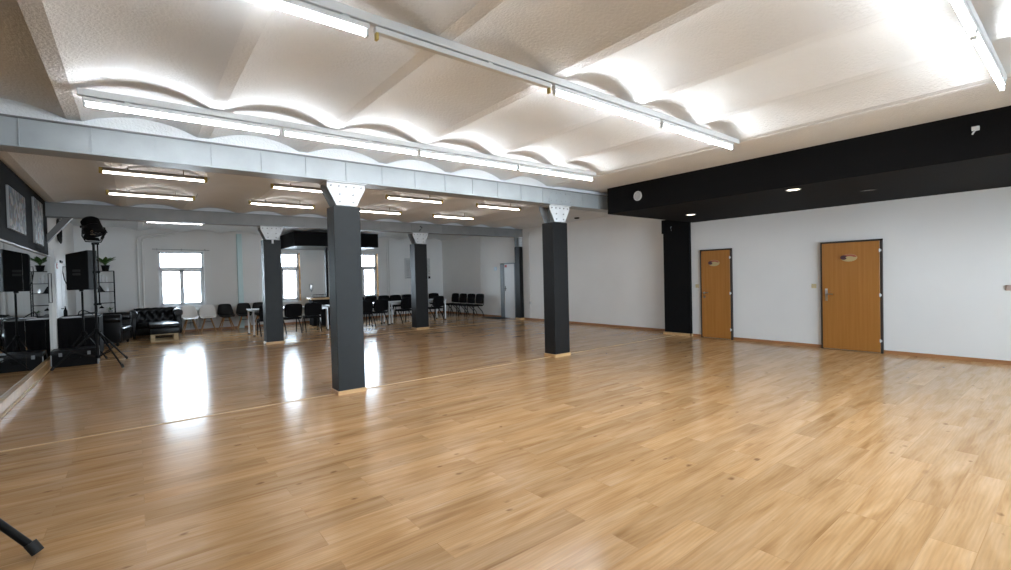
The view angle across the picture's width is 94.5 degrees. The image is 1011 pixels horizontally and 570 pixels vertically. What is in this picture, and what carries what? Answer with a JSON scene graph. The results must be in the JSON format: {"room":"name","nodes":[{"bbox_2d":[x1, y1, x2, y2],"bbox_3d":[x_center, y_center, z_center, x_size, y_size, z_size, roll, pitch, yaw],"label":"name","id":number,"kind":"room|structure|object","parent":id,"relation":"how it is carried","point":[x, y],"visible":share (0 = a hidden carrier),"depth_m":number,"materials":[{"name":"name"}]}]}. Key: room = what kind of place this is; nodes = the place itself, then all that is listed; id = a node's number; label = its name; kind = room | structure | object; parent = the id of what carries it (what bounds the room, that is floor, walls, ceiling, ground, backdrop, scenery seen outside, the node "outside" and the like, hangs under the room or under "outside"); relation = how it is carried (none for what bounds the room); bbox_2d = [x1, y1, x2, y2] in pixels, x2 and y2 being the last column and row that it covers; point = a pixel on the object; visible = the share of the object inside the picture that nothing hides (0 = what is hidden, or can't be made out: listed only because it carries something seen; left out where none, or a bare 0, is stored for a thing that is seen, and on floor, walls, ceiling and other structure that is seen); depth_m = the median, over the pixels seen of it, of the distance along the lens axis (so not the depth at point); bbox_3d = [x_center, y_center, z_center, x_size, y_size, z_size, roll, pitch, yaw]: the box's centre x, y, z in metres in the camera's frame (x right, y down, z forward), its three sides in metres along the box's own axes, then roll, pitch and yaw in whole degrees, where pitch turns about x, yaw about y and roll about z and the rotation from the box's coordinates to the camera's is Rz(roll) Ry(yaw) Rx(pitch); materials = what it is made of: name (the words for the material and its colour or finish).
{"room":"community hall","nodes":[
{"label":"community hall","id":0,"kind":"room"},
{"bbox_2d":[47,218,76,314],"bbox_3d":[-5.912,-0.261,5.061,0.300,3.620,20.470,-2,1,-38],"label":"wall","id":1,"kind":"structure","parent":0,"point":[67,246],"depth_m":11.62,"materials":[{"name":"paint"}]},
{"bbox_2d":[0,241,26,398],"bbox_3d":[-6.624,0.418,6.249,0.010,1.944,1.976,-2,1,-38],"label":"mirror panel","id":2,"kind":"object","parent":1,"relation":"attached to","point":[13,369],"visible":1,"depth_m":6.31,"materials":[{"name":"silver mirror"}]},
{"bbox_2d":[5,185,25,234],"bbox_3d":[-6.933,-1.039,6.632,0.031,0.570,1.160,-2,1,-38],"label":"wall picture","id":3,"kind":"object","parent":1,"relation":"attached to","point":[15,202],"visible":1,"depth_m":6.50,"materials":[{"name":"grey plastic"}]},
{"bbox_2d":[0,160,47,254],"bbox_3d":[-4.139,-0.134,3.090,0.030,3.050,15.180,-2,1,-38],"label":"trim","id":4,"kind":"structure","parent":1,"relation":"attached to","point":[7,176],"depth_m":6.92,"materials":[{"name":"black paint"}]},
{"bbox_2d":[0,239,50,256],"bbox_3d":[-6.755,-0.565,6.389,0.040,0.022,7.200,-2,1,-38],"label":"trim","id":5,"kind":"structure","parent":1,"relation":"attached to","point":[1,240],"depth_m":6.89,"materials":[{"name":"grey plastic"}]},
{"bbox_2d":[0,358,51,419],"bbox_3d":[-6.735,1.468,6.497,0.085,0.155,7.350,-2,1,-38],"label":"baseboard","id":6,"kind":"structure","parent":1,"relation":"attached to","point":[15,395],"depth_m":6.53,"materials":[{"name":"brown wood"}]},
{"bbox_2d":[22,249,46,376],"bbox_3d":[-7.851,0.421,7.802,0.010,1.944,1.976,-2,1,-38],"label":"mirror panel","id":7,"kind":"object","parent":1,"relation":"attached to","point":[32,262],"visible":0.9,"depth_m":7.69,"materials":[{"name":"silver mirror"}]},
{"bbox_2d":[31,197,43,245],"bbox_3d":[-8.081,-1.081,8.082,0.031,0.760,0.900,-2,1,-38],"label":"wall picture","id":8,"kind":"object","parent":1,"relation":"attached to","point":[37,208],"visible":1,"depth_m":7.96,"materials":[{"name":"grey plastic"}]},
{"bbox_2d":[42,255,53,359],"bbox_3d":[-8.754,0.422,8.969,0.040,1.944,0.966,-2,1,-38],"label":"mirror panel","id":9,"kind":"object","parent":1,"relation":"attached to","point":[47,275],"visible":0.88,"depth_m":8.94,"materials":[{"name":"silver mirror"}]},
{"bbox_2d":[49,248,57,348],"bbox_3d":[-9.108,0.401,9.429,0.060,2.300,0.150,-2,1,-38],"label":"trim","id":10,"kind":"structure","parent":1,"relation":"attached to","point":[51,250],"depth_m":9.38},
{"bbox_2d":[56,218,62,243],"bbox_3d":[-9.917,-1.200,10.392,0.061,0.562,0.542,-2,1,-38],"label":"cable coil","id":11,"kind":"object","parent":1,"relation":"hanging from","point":[59,235],"visible":0.65,"depth_m":10.32,"materials":[{"name":"black rubber"}]},
{"bbox_2d":[47,217,72,242],"bbox_3d":[-8.684,-1.039,9.097,0.400,0.540,0.160,-2,1,-38],"label":"brace","id":12,"kind":"object","parent":1,"relation":"attached to","point":[63,222],"visible":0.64,"depth_m":9.03,"materials":[{"name":"grey paint"}]},
{"bbox_2d":[55,259,66,318],"bbox_3d":[-9.819,0.512,10.351,0.101,2.080,1.820,-2,1,-38],"label":"door","id":13,"kind":"structure","parent":1,"relation":"in","point":[61,289],"depth_m":10.31,"materials":[{"name":"white paint"}]},
{"bbox_2d":[73,225,442,329],"bbox_3d":[-7.548,-0.429,17.003,12.543,3.620,0.300,-2,1,-38],"label":"wall","id":14,"kind":"structure","parent":0,"point":[119,243],"depth_m":15.32,"materials":[{"name":"paint"}]},
{"bbox_2d":[136,232,174,307],"bbox_3d":[-10.652,-0.105,14.314,0.972,3.097,0.055,-2,1,-38],"label":"pipes","id":15,"kind":"object","parent":14,"relation":"attached to","point":[169,233],"visible":0.88,"depth_m":14.07,"materials":[{"name":"metal"}]},
{"bbox_2d":[156,248,211,307],"bbox_3d":[-10.203,-0.216,14.796,1.525,1.840,0.330,-2,1,-38],"label":"window","id":16,"kind":"structure","parent":14,"relation":"in","point":[181,270],"depth_m":14.83,"materials":[{"name":"white plastic"}]},
{"bbox_2d":[182,309,203,328],"bbox_3d":[-10.078,1.073,14.696,1.000,0.580,0.100,-2,1,-38],"label":"radiator","id":17,"kind":"object","parent":14,"relation":"attached to","point":[188,326],"visible":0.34,"depth_m":14.85,"materials":[{"name":"grey metal"}]},
{"bbox_2d":[236,234,244,327],"bbox_3d":[-8.892,-0.136,15.678,0.170,3.145,0.108,-2,1,-38],"label":"downpipe","id":18,"kind":"object","parent":14,"relation":"attached to","point":[238,236],"visible":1,"depth_m":15.64,"materials":[{"name":"metal"}]},
{"bbox_2d":[281,253,301,302],"bbox_3d":[-7.914,-0.263,16.605,1.200,1.760,0.330,-2,1,-38],"label":"window","id":19,"kind":"structure","parent":14,"relation":"in","point":[296,269],"depth_m":16.92,"materials":[{"name":"white plastic"}]},
{"bbox_2d":[183,311,442,331],"bbox_3d":[-7.407,1.350,16.910,11.943,0.060,0.014,-2,1,-38],"label":"baseboard","id":20,"kind":"structure","parent":14,"relation":"attached to","point":[437,311],"depth_m":15.97,"materials":[{"name":"brown wood"}]},
{"bbox_2d":[361,254,378,298],"bbox_3d":[-5.584,-0.351,18.445,1.180,1.760,0.330,-2,1,-38],"label":"window","id":21,"kind":"structure","parent":14,"relation":"in","point":[374,268],"depth_m":18.75,"materials":[{"name":"white plastic"}]},
{"bbox_2d":[386,239,390,314],"bbox_3d":[-4.749,-0.331,18.984,0.125,3.100,0.043,-2,1,-38],"label":"pipes","id":22,"kind":"object","parent":14,"relation":"attached to","point":[386,239],"visible":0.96,"depth_m":18.97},
{"bbox_3d":[-3.727,-0.705,19.821,1.200,0.850,0.012,-2,1,-38],"label":"poster board","id":23,"kind":"object","parent":14,"relation":"attached to","visible":0},
{"bbox_2d":[406,263,429,277],"bbox_3d":[-3.696,-0.716,19.838,1.110,0.790,0.002,-2,1,-38],"label":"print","id":24,"kind":"object","parent":23,"relation":"attached to","point":[408,272],"depth_m":19.58,"materials":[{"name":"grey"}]},
{"bbox_2d":[0,312,1010,569],"bbox_3d":[-1.065,1.426,8.886,12.543,0.120,21.070,-2,1,-38],"label":"floor","id":25,"kind":"structure","parent":0,"point":[677,452],"depth_m":3.86,"materials":[{"name":"brown wood"}]},
{"bbox_2d":[0,518,43,556],"bbox_3d":[-3.206,0.825,2.479,0.918,1.391,0.872,-1,1,32],"label":"speaker stand","id":26,"kind":"object","parent":25,"relation":"on","point":[33,547],"visible":1,"depth_m":2.57,"materials":[{"name":"black metal"}]},
{"bbox_2d":[50,346,99,367],"bbox_3d":[-8.294,1.381,9.032,0.672,0.315,0.491,-2,1,-38],"label":"flight case","id":27,"kind":"object","parent":25,"relation":"on","point":[57,355],"visible":0.79,"depth_m":8.89,"materials":[{"name":"black plastic"}]},
{"bbox_2d":[57,314,103,354],"bbox_3d":[-9.341,1.114,10.295,0.704,0.855,1.464,-2,1,-38],"label":"speaker","id":28,"kind":"object","parent":25,"relation":"on","point":[69,330],"visible":0.62,"depth_m":9.72,"materials":[{"name":"plastic"}]},
{"bbox_2d":[50,243,127,370],"bbox_3d":[-7.739,0.368,8.669,1.079,2.304,1.318,-2,1,-38],"label":"stand","id":29,"kind":"object","parent":25,"relation":"on","point":[96,331],"visible":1,"depth_m":8.70,"materials":[{"name":"black metal"}]},
{"bbox_2d":[80,216,107,242],"bbox_3d":[-7.656,-1.036,8.689,0.437,0.489,0.380,-1,1,22],"label":"spotlight","id":30,"kind":"object","parent":29,"relation":"on","point":[91,226],"visible":1,"depth_m":8.62,"materials":[{"name":"black metal"}]},
{"bbox_2d":[71,291,107,358],"bbox_3d":[-8.602,0.825,9.540,0.734,1.392,0.635,-2,1,-38],"label":"speaker stand","id":31,"kind":"object","parent":25,"relation":"on","point":[83,332],"visible":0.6,"depth_m":9.45,"materials":[{"name":"black metal"}]},
{"bbox_2d":[62,250,97,290],"bbox_3d":[-8.589,-0.288,9.436,0.462,0.833,0.405,-2,1,-26],"label":"loudspeaker","id":32,"kind":"object","parent":31,"relation":"on","point":[79,265],"visible":0.98,"depth_m":9.29,"materials":[{"name":"black plastic"}]},
{"bbox_2d":[79,312,132,345],"bbox_3d":[-10.237,1.114,11.945,0.932,0.842,1.320,-2,1,-28],"label":"leather armchair","id":33,"kind":"object","parent":25,"relation":"on","point":[117,326],"visible":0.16,"depth_m":11.59,"materials":[{"name":"black"}]},
{"bbox_2d":[122,325,131,333],"bbox_3d":[-10.152,1.162,11.991,0.740,0.160,0.910,-2,1,-28],"label":"seat cushion","id":34,"kind":"object","parent":33,"relation":"on","point":[126,329],"depth_m":12.15,"materials":[{"name":"black leather"}]},
{"bbox_2d":[97,271,115,311],"bbox_3d":[-11.345,0.568,13.274,0.424,1.940,0.324,-2,1,-38],"label":"metal shelf","id":35,"kind":"object","parent":25,"relation":"on","point":[113,282],"visible":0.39,"depth_m":13.27,"materials":[{"name":"black"}]},
{"bbox_2d":[99,257,115,270],"bbox_3d":[-11.430,-0.602,13.231,0.651,0.406,0.684,-2,1,-38],"label":"potted plant","id":36,"kind":"object","parent":35,"relation":"on","point":[105,260],"visible":0.85,"depth_m":13.20,"materials":[{"name":"green plant"}]},
{"bbox_2d":[129,307,182,338],"bbox_3d":[-10.183,1.083,13.619,1.270,0.842,0.862,-2,1,-38],"label":"leather sofa","id":37,"kind":"object","parent":25,"relation":"on","point":[141,317],"visible":0.78,"depth_m":13.62,"materials":[{"name":"black"}]},
{"bbox_2d":[137,320,172,328],"bbox_3d":[-10.123,1.134,13.545,0.860,0.160,0.670,-2,1,-38],"label":"seat cushion","id":38,"kind":"object","parent":37,"relation":"on","point":[141,324],"depth_m":13.25,"materials":[{"name":"black leather"}]},
{"bbox_2d":[148,321,179,341],"bbox_3d":[-9.351,1.268,12.809,0.670,0.460,0.920,-2,1,-38],"label":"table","id":39,"kind":"object","parent":25,"relation":"on","point":[157,328],"visible":1,"depth_m":12.51,"materials":[{"name":"leather"}]},
{"bbox_2d":[148,321,179,328],"bbox_3d":[-9.356,1.089,12.806,0.670,0.100,0.920,-2,1,-38],"label":"cushion","id":40,"kind":"object","parent":39,"relation":"on","point":[173,324],"depth_m":12.53,"materials":[{"name":"black leather"}]},
{"bbox_2d":[181,305,199,333],"bbox_3d":[-9.764,1.064,14.458,0.460,0.844,0.536,-2,1,-42],"label":"shell chair","id":41,"kind":"object","parent":25,"relation":"on","point":[189,312],"visible":0.89,"depth_m":14.56,"materials":[{"name":"white"}]},
{"bbox_2d":[199,305,216,332],"bbox_3d":[-9.386,1.049,14.756,0.460,0.844,0.536,-2,1,-35],"label":"shell chair","id":42,"kind":"object","parent":25,"relation":"on","point":[206,311],"visible":1,"depth_m":14.86,"materials":[{"name":"white"}]},
{"bbox_2d":[217,304,235,330],"bbox_3d":[-8.995,1.035,15.065,0.460,0.844,0.536,-2,1,-41],"label":"shell chair","id":43,"kind":"object","parent":25,"relation":"on","point":[224,311],"visible":0.99,"depth_m":15.15,"materials":[{"name":"black"}]},
{"bbox_2d":[236,303,252,329],"bbox_3d":[-8.593,1.019,15.383,0.460,0.844,0.536,-2,1,-33],"label":"shell chair","id":44,"kind":"object","parent":25,"relation":"on","point":[241,308],"visible":0.9,"depth_m":15.49,"materials":[{"name":"black"}]},
{"bbox_2d":[252,302,262,327],"bbox_3d":[-8.218,1.005,15.679,0.460,0.844,0.536,-2,1,-38],"label":"shell chair","id":45,"kind":"object","parent":25,"relation":"on","point":[256,304],"visible":0.4,"depth_m":15.76,"materials":[{"name":"black"}]},
{"bbox_2d":[257,305,262,336],"bbox_3d":[-6.707,0.986,13.168,0.492,0.872,0.557,-2,1,-38],"label":"chair","id":46,"kind":"object","parent":25,"relation":"on","point":[260,307],"visible":0.35,"depth_m":12.88,"materials":[{"name":"plastic"}]},
{"bbox_2d":[257,226,284,344],"bbox_3d":[-5.733,0.003,11.493,0.520,2.860,0.355,-2,1,-38],"label":"column","id":47,"kind":"structure","parent":25,"relation":"on","point":[271,263],"depth_m":11.38,"materials":[{"name":"black paint"}]},
{"bbox_2d":[45,202,522,237],"bbox_3d":[-4.166,-1.621,12.663,11.941,0.270,0.286,-2,1,-38],"label":"steel beam","id":48,"kind":"structure","parent":47,"relation":"on","point":[52,209],"depth_m":10.84,"materials":[{"name":"metal"}]},
{"bbox_2d":[246,305,328,336],"bbox_3d":[-6.467,1.036,13.980,2.120,0.745,0.840,-2,1,-38],"label":"folding table","id":49,"kind":"object","parent":25,"relation":"on","point":[254,310],"visible":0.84,"depth_m":13.62,"materials":[{"name":"silver metal"}]},
{"bbox_2d":[283,303,302,334],"bbox_3d":[-6.212,0.968,13.559,0.492,0.872,0.557,-2,1,-41],"label":"chair","id":50,"kind":"object","parent":25,"relation":"on","point":[291,311],"visible":0.86,"depth_m":13.38,"materials":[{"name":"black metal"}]},
{"bbox_2d":[99,319,522,361],"bbox_3d":[-3.861,1.365,12.699,11.400,0.006,0.040,-2,1,-38],"label":"trim","id":51,"kind":"structure","parent":25,"relation":"attached to","point":[521,319],"depth_m":11.26,"materials":[{"name":"brown wood"}]},
{"bbox_2d":[302,302,321,332],"bbox_3d":[-5.770,0.950,13.933,0.492,0.872,0.557,-2,1,-34],"label":"chair","id":52,"kind":"object","parent":25,"relation":"on","point":[311,310],"visible":1,"depth_m":13.75,"materials":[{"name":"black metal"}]},
{"bbox_2d":[307,297,329,325],"bbox_3d":[-5.988,0.883,16.353,1.680,0.945,0.550,-2,1,-38],"label":"table","id":53,"kind":"object","parent":25,"relation":"on","point":[323,300],"depth_m":15.88,"materials":[{"name":"black paint"}]},
{"bbox_2d":[307,297,328,299],"bbox_3d":[-5.999,0.443,16.345,1.680,0.065,0.550,-2,1,-38],"label":"countertop","id":54,"kind":"structure","parent":53,"relation":"on","point":[319,298],"depth_m":15.80,"materials":[{"name":"brown wood"}]},
{"bbox_2d":[324,248,328,296],"bbox_3d":[-6.164,-0.434,16.108,0.080,1.705,0.120,-2,1,-38],"label":"post","id":55,"kind":"object","parent":53,"relation":"on","point":[325,249],"visible":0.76,"depth_m":16.07,"materials":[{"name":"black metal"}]},
{"bbox_2d":[0,335,675,451],"bbox_3d":[-0.387,1.368,7.657,11.300,0.006,0.040,-2,1,-38],"label":"trim","id":56,"kind":"structure","parent":25,"relation":"attached to","point":[672,335],"depth_m":5.52,"materials":[{"name":"brown wood"}]},
{"bbox_2d":[319,180,366,395],"bbox_3d":[-2.140,0.045,6.274,0.520,2.785,0.325,-2,1,-38],"label":"column","id":57,"kind":"structure","parent":25,"relation":"on","point":[343,220],"depth_m":6.17,"materials":[{"name":"grey paint"}]},
{"bbox_2d":[0,113,607,212],"bbox_3d":[-0.259,-1.559,7.721,11.941,0.280,0.286,-2,1,-38],"label":"steel beam","id":58,"kind":"structure","parent":57,"relation":"on","point":[18,134],"depth_m":5.39,"materials":[{"name":"metal"}]},
{"bbox_2d":[363,300,372,326],"bbox_3d":[-4.525,0.904,14.840,0.492,0.872,0.557,-2,1,-38],"label":"chair","id":59,"kind":"object","parent":25,"relation":"on","point":[367,304],"visible":0.51,"depth_m":14.72,"materials":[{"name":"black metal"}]},
{"bbox_2d":[369,299,388,326],"bbox_3d":[-4.126,0.888,15.206,0.492,0.872,0.557,-2,1,-38],"label":"chair","id":60,"kind":"object","parent":25,"relation":"on","point":[380,305],"visible":0.94,"depth_m":15.02,"materials":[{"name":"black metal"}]},
{"bbox_2d":[378,295,394,316],"bbox_3d":[-4.699,0.846,18.447,0.492,0.872,0.557,-2,1,-38],"label":"chair","id":61,"kind":"object","parent":25,"relation":"on","point":[381,296],"visible":0.3,"depth_m":18.58,"materials":[{"name":"black metal"}]},
{"bbox_2d":[390,295,406,316],"bbox_3d":[-4.306,0.831,18.756,0.492,0.872,0.557,-2,1,-39],"label":"chair","id":62,"kind":"object","parent":25,"relation":"on","point":[392,297],"visible":0.47,"depth_m":18.88,"materials":[{"name":"black metal"}]},
{"bbox_2d":[394,297,411,323],"bbox_3d":[-3.456,0.860,15.940,0.492,0.872,0.557,-2,1,-44],"label":"chair","id":63,"kind":"object","parent":25,"relation":"on","point":[405,302],"visible":0.83,"depth_m":15.75,"materials":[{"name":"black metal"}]},
{"bbox_2d":[383,299,446,323],"bbox_3d":[-3.195,0.912,16.571,2.170,0.745,0.730,-2,1,-38],"label":"folding table","id":64,"kind":"object","parent":25,"relation":"on","point":[429,300],"visible":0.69,"depth_m":16.16,"materials":[{"name":"silver metal"}]},
{"bbox_2d":[407,232,428,329],"bbox_3d":[-2.578,-0.116,13.986,0.520,2.860,0.355,-2,1,-38],"label":"column","id":65,"kind":"structure","parent":25,"relation":"on","point":[418,248],"depth_m":13.87,"materials":[{"name":"black paint"}]},
{"bbox_2d":[428,296,443,320],"bbox_3d":[-2.536,0.823,16.744,0.557,0.872,0.492,-1,1,39],"label":"chair","id":66,"kind":"object","parent":25,"relation":"on","point":[438,301],"visible":0.88,"depth_m":16.56,"materials":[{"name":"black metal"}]},
{"bbox_2d":[429,293,444,313],"bbox_3d":[-2.926,0.779,19.847,0.492,0.872,0.557,-2,1,-38],"label":"chair","id":67,"kind":"object","parent":25,"relation":"on","point":[431,295],"visible":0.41,"depth_m":19.93,"materials":[{"name":"black metal"}]},
{"bbox_2d":[443,293,458,314],"bbox_3d":[-2.213,0.776,19.023,0.557,0.872,0.492,-2,1,-38],"label":"chair","id":68,"kind":"object","parent":25,"relation":"on","point":[455,296],"visible":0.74,"depth_m":19.03,"materials":[{"name":"black metal"}]},
{"bbox_2d":[450,293,466,315],"bbox_3d":[-1.853,0.775,18.568,0.557,0.872,0.492,-2,1,-38],"label":"chair","id":69,"kind":"object","parent":25,"relation":"on","point":[463,296],"visible":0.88,"depth_m":18.59,"materials":[{"name":"black metal"}]},
{"bbox_2d":[458,293,475,316],"bbox_3d":[-1.494,0.774,18.113,0.557,0.872,0.492,-2,1,-38],"label":"chair","id":70,"kind":"object","parent":25,"relation":"on","point":[471,297],"visible":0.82,"depth_m":18.13,"materials":[{"name":"black metal"}]},
{"bbox_2d":[466,294,484,317],"bbox_3d":[-1.134,0.773,17.658,0.557,0.872,0.492,-2,1,-38],"label":"chair","id":71,"kind":"object","parent":25,"relation":"on","point":[479,297],"visible":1,"depth_m":17.66,"materials":[{"name":"black metal"}]},
{"bbox_2d":[514,237,523,319],"bbox_3d":[0.482,-0.231,16.340,0.184,2.860,0.315,-2,1,-38],"label":"column","id":72,"kind":"structure","parent":25,"relation":"on","point":[518,249],"depth_m":16.27,"materials":[{"name":"grey paint"}]},
{"bbox_2d":[538,204,570,357],"bbox_3d":[0.944,-0.073,8.723,0.520,2.785,0.345,-2,1,-38],"label":"column","id":73,"kind":"structure","parent":25,"relation":"on","point":[554,232],"depth_m":8.62,"materials":[{"name":"grey paint"}]},
{"bbox_2d":[0,0,1010,240],"bbox_3d":[-1.147,-1.975,8.827,11.943,0.554,20.470,-2,1,-38],"label":"ceiling","id":74,"kind":"structure","parent":0,"point":[771,76],"depth_m":4.04,"materials":[{"name":"white paint"}]},
{"bbox_2d":[106,190,194,200],"bbox_3d":[-6.258,-1.622,8.287,1.260,0.150,0.049,-2,1,-38],"label":"lamp","id":75,"kind":"object","parent":74,"relation":"attached to","point":[108,192],"visible":0.98,"depth_m":8.25,"materials":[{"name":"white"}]},
{"bbox_2d":[98,167,207,182],"bbox_3d":[-5.062,-1.625,6.773,1.260,0.150,0.049,-2,1,-38],"label":"lamp","id":76,"kind":"object","parent":74,"relation":"attached to","point":[101,169],"visible":0.98,"depth_m":6.73,"materials":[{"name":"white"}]},
{"bbox_2d":[248,200,314,208],"bbox_3d":[-4.576,-1.686,9.616,1.260,0.150,0.049,-2,1,-38],"label":"lamp","id":77,"kind":"object","parent":74,"relation":"attached to","point":[250,202],"visible":0.98,"depth_m":9.57,"materials":[{"name":"white"}]},
{"bbox_2d":[270,183,321,192],"bbox_3d":[-3.379,-1.688,8.102,1.260,0.150,0.049,-2,1,-38],"label":"lamp","id":78,"kind":"object","parent":74,"relation":"attached to","point":[276,186],"visible":0.52,"depth_m":7.92,"materials":[{"name":"white"}]},
{"bbox_2d":[280,231,377,249],"bbox_3d":[-6.261,-1.536,16.638,2.830,0.485,1.870,-2,1,-38],"label":"canopy","id":79,"kind":"object","parent":74,"relation":"hanging from","point":[294,240],"visible":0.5,"depth_m":15.60,"materials":[{"name":"black paint"}]},
{"bbox_2d":[77,87,595,175],"bbox_3d":[-1.032,-1.667,5.630,6.120,0.065,0.050,-2,1,-36],"label":"rail","id":80,"kind":"object","parent":74,"relation":"attached to","point":[84,92],"visible":1,"depth_m":4.79,"materials":[{"name":"white metal"}]},
{"bbox_2d":[82,96,280,135],"bbox_3d":[-2.870,-1.525,4.277,1.490,0.078,0.043,-2,1,-36],"label":"light","id":81,"kind":"object","parent":80,"relation":"attached to","point":[86,100],"visible":1,"depth_m":4.20,"materials":[{"name":"white plastic"}]},
{"bbox_2d":[282,128,417,155],"bbox_3d":[-1.655,-1.570,5.172,1.490,0.078,0.043,-2,1,-36],"label":"light","id":82,"kind":"object","parent":80,"relation":"attached to","point":[286,131],"visible":1,"depth_m":5.10,"materials":[{"name":"white plastic"}]},
{"bbox_2d":[418,149,517,169],"bbox_3d":[-0.439,-1.615,6.066,1.490,0.078,0.043,-2,1,-36],"label":"light","id":83,"kind":"object","parent":80,"relation":"attached to","point":[426,152],"visible":1,"depth_m":6.00,"materials":[{"name":"white plastic"}]},
{"bbox_2d":[518,165,592,180],"bbox_3d":[0.777,-1.660,6.961,1.490,0.078,0.043,-2,1,-36],"label":"light","id":84,"kind":"object","parent":80,"relation":"attached to","point":[526,168],"visible":1,"depth_m":6.91,"materials":[{"name":"white plastic"}]},
{"bbox_2d":[360,208,401,214],"bbox_3d":[-2.999,-1.746,10.862,1.260,0.150,0.049,-2,1,-38],"label":"lamp","id":85,"kind":"object","parent":74,"relation":"attached to","point":[361,209],"visible":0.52,"depth_m":10.91,"materials":[{"name":"white"}]},
{"bbox_2d":[385,194,442,203],"bbox_3d":[-1.803,-1.748,9.347,1.260,0.150,0.049,-2,1,-38],"label":"lamp","id":86,"kind":"object","parent":74,"relation":"attached to","point":[387,196],"visible":0.95,"depth_m":9.31,"materials":[{"name":"white"}]},
{"bbox_2d":[432,213,473,219],"bbox_3d":[-1.344,-1.808,12.169,1.260,0.150,0.049,-2,1,-38],"label":"lamp","id":87,"kind":"object","parent":74,"relation":"attached to","point":[433,215],"visible":0.95,"depth_m":12.13,"materials":[{"name":"white"}]},
{"bbox_2d":[476,203,520,210],"bbox_3d":[-0.148,-1.811,10.655,1.260,0.150,0.049,-2,1,-38],"label":"lamp","id":88,"kind":"object","parent":74,"relation":"attached to","point":[477,204],"visible":0.92,"depth_m":10.63,"materials":[{"name":"white"}]},
{"bbox_2d":[299,0,738,144],"bbox_3d":[0.423,-1.671,3.854,6.260,0.065,0.044,-2,1,-38],"label":"rail","id":89,"kind":"object","parent":74,"relation":"attached to","point":[374,20],"visible":0.78,"depth_m":3.40,"materials":[{"name":"grey metal"}]},
{"bbox_2d":[249,0,369,37],"bbox_3d":[-1.422,-1.528,2.397,1.490,0.078,0.042,-2,1,-38],"label":"light","id":90,"kind":"object","parent":89,"relation":"attached to","point":[296,7],"visible":1,"depth_m":2.67,"materials":[{"name":"white plastic"}]},
{"bbox_2d":[373,26,550,93],"bbox_3d":[-0.222,-1.573,3.345,1.490,0.078,0.042,-2,1,-38],"label":"light","id":91,"kind":"object","parent":89,"relation":"attached to","point":[378,31],"visible":1,"depth_m":3.23,"materials":[{"name":"white plastic"}]},
{"bbox_2d":[552,85,660,127],"bbox_3d":[0.978,-1.619,4.293,1.490,0.078,0.042,-2,1,-38],"label":"light","id":92,"kind":"object","parent":89,"relation":"attached to","point":[557,90],"visible":1,"depth_m":4.20,"materials":[{"name":"white plastic"}]},
{"bbox_2d":[660,120,733,149],"bbox_3d":[2.178,-1.664,5.241,1.490,0.078,0.042,-2,1,-38],"label":"light","id":93,"kind":"object","parent":89,"relation":"attached to","point":[667,125],"visible":0.95,"depth_m":5.16,"materials":[{"name":"white plastic"}]},
{"bbox_2d":[950,0,976,37],"bbox_3d":[2.449,-1.625,2.575,1.490,0.078,0.042,-2,1,-38],"label":"light","id":94,"kind":"object","parent":74,"relation":"attached to","point":[961,7],"visible":1,"depth_m":2.83,"materials":[{"name":"white plastic"}]},
{"bbox_2d":[965,0,1006,80],"bbox_3d":[3.055,-1.721,3.054,3.120,0.065,0.044,-2,1,-38],"label":"rail","id":95,"kind":"object","parent":74,"relation":"attached to","point":[969,3],"visible":0.33,"depth_m":3.27,"materials":[{"name":"grey metal"}]},
{"bbox_2d":[970,26,1005,90],"bbox_3d":[3.649,-1.670,3.523,1.490,0.078,0.042,-2,1,-38],"label":"light","id":96,"kind":"object","parent":95,"relation":"attached to","point":[978,40],"visible":0.84,"depth_m":3.42,"materials":[{"name":"white plastic"}]},
{"bbox_2d":[442,215,664,328],"bbox_3d":[1.041,-0.619,16.001,0.300,3.620,11.920,-2,1,-38],"label":"wall","id":97,"kind":"structure","parent":0,"point":[616,262],"depth_m":13.96,"materials":[{"name":"white paint"}]},
{"bbox_2d":[500,263,515,318],"bbox_3d":[0.097,0.203,16.936,0.091,1.990,0.860,-2,1,-38],"label":"door","id":98,"kind":"structure","parent":97,"relation":"in","point":[507,274],"depth_m":16.94,"materials":[{"name":"grey metal"}]},
{"bbox_2d":[446,311,1010,364],"bbox_3d":[3.458,1.165,12.451,0.414,0.060,20.456,-2,1,-38],"label":"baseboard","id":99,"kind":"structure","parent":97,"relation":"attached to","point":[994,361],"depth_m":9.10,"materials":[{"name":"brown wood"}]},
{"bbox_2d":[691,187,1010,360],"bbox_3d":[7.229,-0.627,7.846,0.700,3.620,8.550,-2,1,-38],"label":"wall","id":100,"kind":"structure","parent":0,"point":[947,257],"depth_m":7.95,"materials":[{"name":"white paint"}]},
{"bbox_2d":[661,220,692,336],"bbox_3d":[4.258,-0.195,11.304,0.500,2.780,0.740,-2,1,-38],"label":"column","id":101,"kind":"structure","parent":100,"relation":"attached to","point":[676,242],"depth_m":11.14,"materials":[{"name":"black paint"}]},
{"bbox_2d":[700,248,733,339],"bbox_3d":[4.697,0.199,10.445,0.119,2.000,0.720,-2,1,-38],"label":"door","id":102,"kind":"structure","parent":100,"relation":"in","point":[716,267],"depth_m":10.42,"materials":[{"name":"brown wood"}]},
{"bbox_2d":[607,106,1010,222],"bbox_3d":[5.767,-1.666,6.620,3.050,0.510,8.435,-2,1,-38],"label":"beam","id":103,"kind":"structure","parent":100,"relation":"attached to","point":[939,157],"depth_m":6.45,"materials":[{"name":"black paint"}]},
{"bbox_2d":[634,191,641,200],"bbox_3d":[2.382,-1.605,8.430,0.024,0.176,0.176,-2,1,-38],"label":"air vent","id":104,"kind":"object","parent":103,"relation":"attached to","point":[637,195],"visible":1,"depth_m":8.42,"materials":[{"name":"grey plastic"}]},
{"bbox_2d":[820,239,883,353],"bbox_3d":[6.251,0.196,8.478,0.119,2.000,0.935,-2,1,-38],"label":"door","id":105,"kind":"structure","parent":100,"relation":"in","point":[851,272],"depth_m":8.45,"materials":[{"name":"brown wood"}]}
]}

